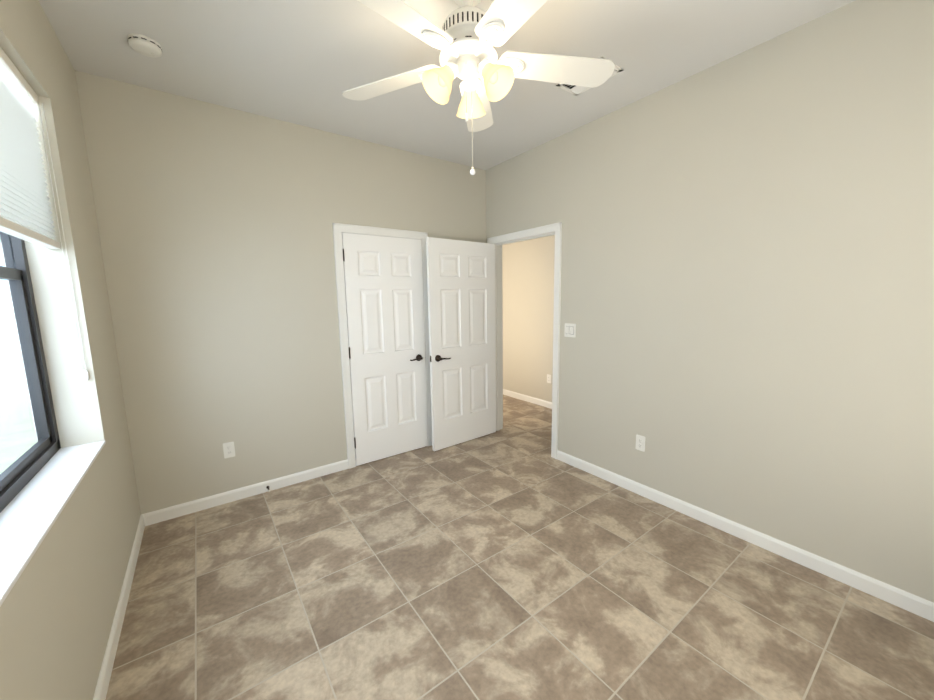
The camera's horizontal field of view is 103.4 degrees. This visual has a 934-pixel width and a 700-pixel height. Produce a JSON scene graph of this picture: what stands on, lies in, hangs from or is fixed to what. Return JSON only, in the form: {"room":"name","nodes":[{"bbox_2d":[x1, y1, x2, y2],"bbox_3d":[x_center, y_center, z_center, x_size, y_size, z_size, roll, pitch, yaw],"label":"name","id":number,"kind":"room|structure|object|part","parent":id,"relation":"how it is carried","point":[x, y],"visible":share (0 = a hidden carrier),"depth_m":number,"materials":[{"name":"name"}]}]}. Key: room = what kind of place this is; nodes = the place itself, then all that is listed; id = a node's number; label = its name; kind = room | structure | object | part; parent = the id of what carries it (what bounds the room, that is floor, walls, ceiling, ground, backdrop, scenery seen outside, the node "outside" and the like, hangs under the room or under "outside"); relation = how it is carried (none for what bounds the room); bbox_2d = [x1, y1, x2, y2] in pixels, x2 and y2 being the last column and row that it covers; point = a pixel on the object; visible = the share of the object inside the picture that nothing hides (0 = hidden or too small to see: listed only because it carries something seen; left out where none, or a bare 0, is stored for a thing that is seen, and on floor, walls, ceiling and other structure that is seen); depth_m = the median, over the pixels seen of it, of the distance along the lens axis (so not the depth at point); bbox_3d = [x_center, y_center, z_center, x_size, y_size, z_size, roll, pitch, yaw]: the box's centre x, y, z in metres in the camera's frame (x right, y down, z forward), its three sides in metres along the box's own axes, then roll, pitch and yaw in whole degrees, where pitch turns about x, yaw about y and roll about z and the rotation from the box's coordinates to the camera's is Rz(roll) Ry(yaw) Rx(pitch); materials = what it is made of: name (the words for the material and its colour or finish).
{"room":"empty bedroom","nodes":[
{"label":"empty bedroom","id":0,"kind":"room"},
{"bbox_2d":[0,0,140,699],"bbox_3d":[-1.279,-0.016,0.842,0.220,2.807,3.697,-7,10,-36],"label":"wall","id":1,"kind":"structure","parent":0,"point":[58,607],"depth_m":1.66,"materials":[{"name":"paint"}]},
{"bbox_2d":[0,232,60,512],"bbox_3d":[-1.349,-0.206,0.798,0.063,1.571,2.068,-7,10,-36],"label":"window","id":2,"kind":"structure","parent":1,"relation":"in","point":[20,473],"depth_m":1.59,"materials":[{"name":"brown metal"}]},
{"bbox_2d":[0,47,88,381],"bbox_3d":[-1.256,-0.369,0.849,0.070,1.265,2.062,-7,10,-36],"label":"window shade","id":3,"kind":"object","parent":2,"relation":"attached to","point":[25,212],"visible":1,"depth_m":1.42,"materials":[{"name":"white"}]},
{"bbox_3d":[-1.852,-0.459,1.673,0.057,1.235,0.020,-7,10,-36],"label":"window shade cord","id":4,"kind":"part","parent":3,"relation":"part of","materials":[{"name":"white plastic"}]},
{"bbox_2d":[0,441,105,606],"bbox_3d":[-1.271,0.572,0.954,0.194,0.016,2.068,-7,10,-36],"label":"window sill","id":5,"kind":"structure","parent":1,"relation":"on","point":[32,510],"depth_m":1.23,"materials":[{"name":"white"}]},
{"bbox_2d":[93,515,144,699],"bbox_3d":[-1.163,1.321,1.097,0.013,0.085,3.457,-7,10,-36],"label":"baseboard","id":6,"kind":"structure","parent":1,"relation":"attached to","point":[102,685],"depth_m":1.67,"materials":[{"name":"white wood"}]},
{"bbox_2d":[75,70,485,513],"bbox_3d":[-0.983,-0.356,3.248,3.124,2.807,0.120,-7,10,-36],"label":"wall","id":7,"kind":"structure","parent":0,"point":[215,224],"depth_m":2.65,"materials":[{"name":"paint"}]},
{"bbox_2d":[223,442,234,457],"bbox_3d":[-1.764,0.742,2.733,0.070,0.115,0.009,-7,10,-36],"label":"electrical outlet","id":8,"kind":"object","parent":7,"relation":"attached to","point":[229,449],"visible":1,"depth_m":2.73,"materials":[{"name":"white plastic"}]},
{"bbox_2d":[141,459,348,525],"bbox_3d":[-1.621,1.081,2.878,1.392,0.085,0.013,-7,10,-36],"label":"baseboard","id":9,"kind":"structure","parent":7,"relation":"attached to","point":[171,512],"depth_m":2.79,"materials":[{"name":"white wood"}]},
{"bbox_2d":[332,223,431,468],"bbox_3d":[-0.720,-0.006,3.403,0.781,2.062,0.012,-7,10,-36],"label":"door frame","id":10,"kind":"structure","parent":7,"relation":"attached to","point":[346,312],"depth_m":3.25,"materials":[{"name":"white wood"}]},
{"bbox_2d":[342,232,427,465],"bbox_3d":[-0.702,0.005,3.372,0.750,2.032,0.078,-7,10,-36],"label":"closet door","id":11,"kind":"structure","parent":7,"relation":"in","point":[384,298],"depth_m":3.37,"materials":[{"name":"white painted wood"},{"name":"oil rubbed bronze"}]},
{"bbox_2d":[38,0,855,169],"bbox_3d":[-0.233,-1.782,2.786,4.507,0.120,5.940,-7,10,-36],"label":"ceiling","id":12,"kind":"structure","parent":0,"point":[306,63],"depth_m":2.00,"materials":[{"name":"white paint"}]},
{"bbox_2d":[127,33,161,57],"bbox_3d":[-1.647,-1.551,1.888,0.136,0.044,0.136,-7,10,-36],"label":"smoke detector","id":13,"kind":"object","parent":12,"relation":"attached to","point":[144,45],"visible":1,"depth_m":1.86,"materials":[{"name":"white plastic"}]},
{"bbox_2d":[342,0,613,174],"bbox_3d":[0.011,-1.174,1.595,1.314,0.762,1.302,-7,10,-36],"label":"ceiling fan","id":14,"kind":"object","parent":12,"relation":"hanging from","point":[467,37],"visible":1,"depth_m":1.59,"materials":[{"name":"white painted metal"},{"name":"white painted wood"},{"name":"frosted glass"}]},
{"bbox_2d":[556,57,622,95],"bbox_3d":[0.741,-1.655,2.248,0.208,0.015,0.336,-7,10,-36],"label":"ceiling vent","id":15,"kind":"object","parent":12,"relation":"in","point":[575,90],"visible":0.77,"depth_m":2.34,"materials":[{"name":"white metal"}]},
{"bbox_2d":[486,168,491,242],"bbox_3d":[0.292,-0.487,4.037,0.120,2.807,0.091,-7,10,-36],"label":"wall","id":16,"kind":"structure","parent":0,"point":[488,209],"depth_m":3.86,"materials":[{"name":"paint"}]},
{"bbox_2d":[105,395,933,699],"bbox_3d":[-0.185,1.117,3.190,4.507,0.120,5.940,-7,10,-36],"label":"floor","id":17,"kind":"structure","parent":0,"point":[511,559],"depth_m":1.82,"materials":[{"name":"tile"}]},
{"bbox_2d":[502,235,554,401],"bbox_3d":[1.298,-0.585,4.625,0.120,2.807,4.800,-7,10,-36],"label":"wall","id":18,"kind":"structure","parent":0,"point":[528,287],"depth_m":5.15,"materials":[{"name":"paint"}]},
{"bbox_2d":[503,389,551,408],"bbox_3d":[1.266,0.769,4.774,0.013,0.085,4.800,-7,10,-36],"label":"baseboard","id":19,"kind":"structure","parent":18,"relation":"attached to","point":[541,402],"depth_m":5.29,"materials":[{"name":"white wood"}]},
{"bbox_2d":[547,374,550,382],"bbox_3d":[1.100,0.387,4.946,0.009,0.115,0.070,-7,10,-36],"label":"outlet","id":20,"kind":"object","parent":18,"relation":"attached to","point":[548,378],"visible":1,"depth_m":4.94,"materials":[{"name":"white plastic"}]},
{"bbox_2d":[491,0,933,601],"bbox_3d":[1.311,-0.310,2.652,0.120,2.807,3.366,-7,10,-36],"label":"wall","id":21,"kind":"structure","parent":0,"point":[747,282],"depth_m":2.04,"materials":[{"name":"paint"}]},
{"bbox_2d":[426,237,495,450],"bbox_3d":[-0.016,-0.054,3.722,0.823,2.032,0.160,-7,10,-36],"label":"room door","id":22,"kind":"structure","parent":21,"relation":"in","point":[461,292],"depth_m":3.68,"materials":[{"name":"white painted wood"},{"name":"oil rubbed bronze"}]},
{"bbox_2d":[487,222,561,458],"bbox_3d":[0.584,-0.093,3.697,0.166,2.111,0.977,-7,10,-36],"label":"door frame","id":23,"kind":"structure","parent":21,"relation":"attached to","point":[556,228],"depth_m":3.42,"materials":[{"name":"white wood"}]},
{"bbox_2d":[564,323,575,336],"bbox_3d":[0.881,-0.169,3.159,0.012,0.116,0.116,-7,10,-36],"label":"light switch","id":24,"kind":"object","parent":21,"relation":"attached to","point":[570,330],"visible":1,"depth_m":3.16,"materials":[{"name":"white plastic"}]},
{"bbox_2d":[636,434,645,451],"bbox_3d":[1.287,0.691,2.737,0.009,0.115,0.070,-7,10,-36],"label":"electrical outlet","id":25,"kind":"object","parent":21,"relation":"attached to","point":[640,442],"visible":1,"depth_m":2.73,"materials":[{"name":"white plastic"}]},
{"bbox_2d":[557,450,933,621],"bbox_3d":[1.553,1.091,2.430,0.013,0.085,2.438,-7,10,-36],"label":"baseboard","id":26,"kind":"structure","parent":21,"relation":"attached to","point":[908,601],"depth_m":2.11,"materials":[{"name":"white wood"}]},
{"label":"outside","id":27,"kind":"structure","parent":0,"visible":0},
{"bbox_2d":[0,244,36,473],"bbox_3d":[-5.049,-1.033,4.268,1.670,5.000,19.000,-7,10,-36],"label":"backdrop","id":28,"kind":"structure","parent":27,"point":[13,436],"depth_m":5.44,"materials":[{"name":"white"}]}
]}

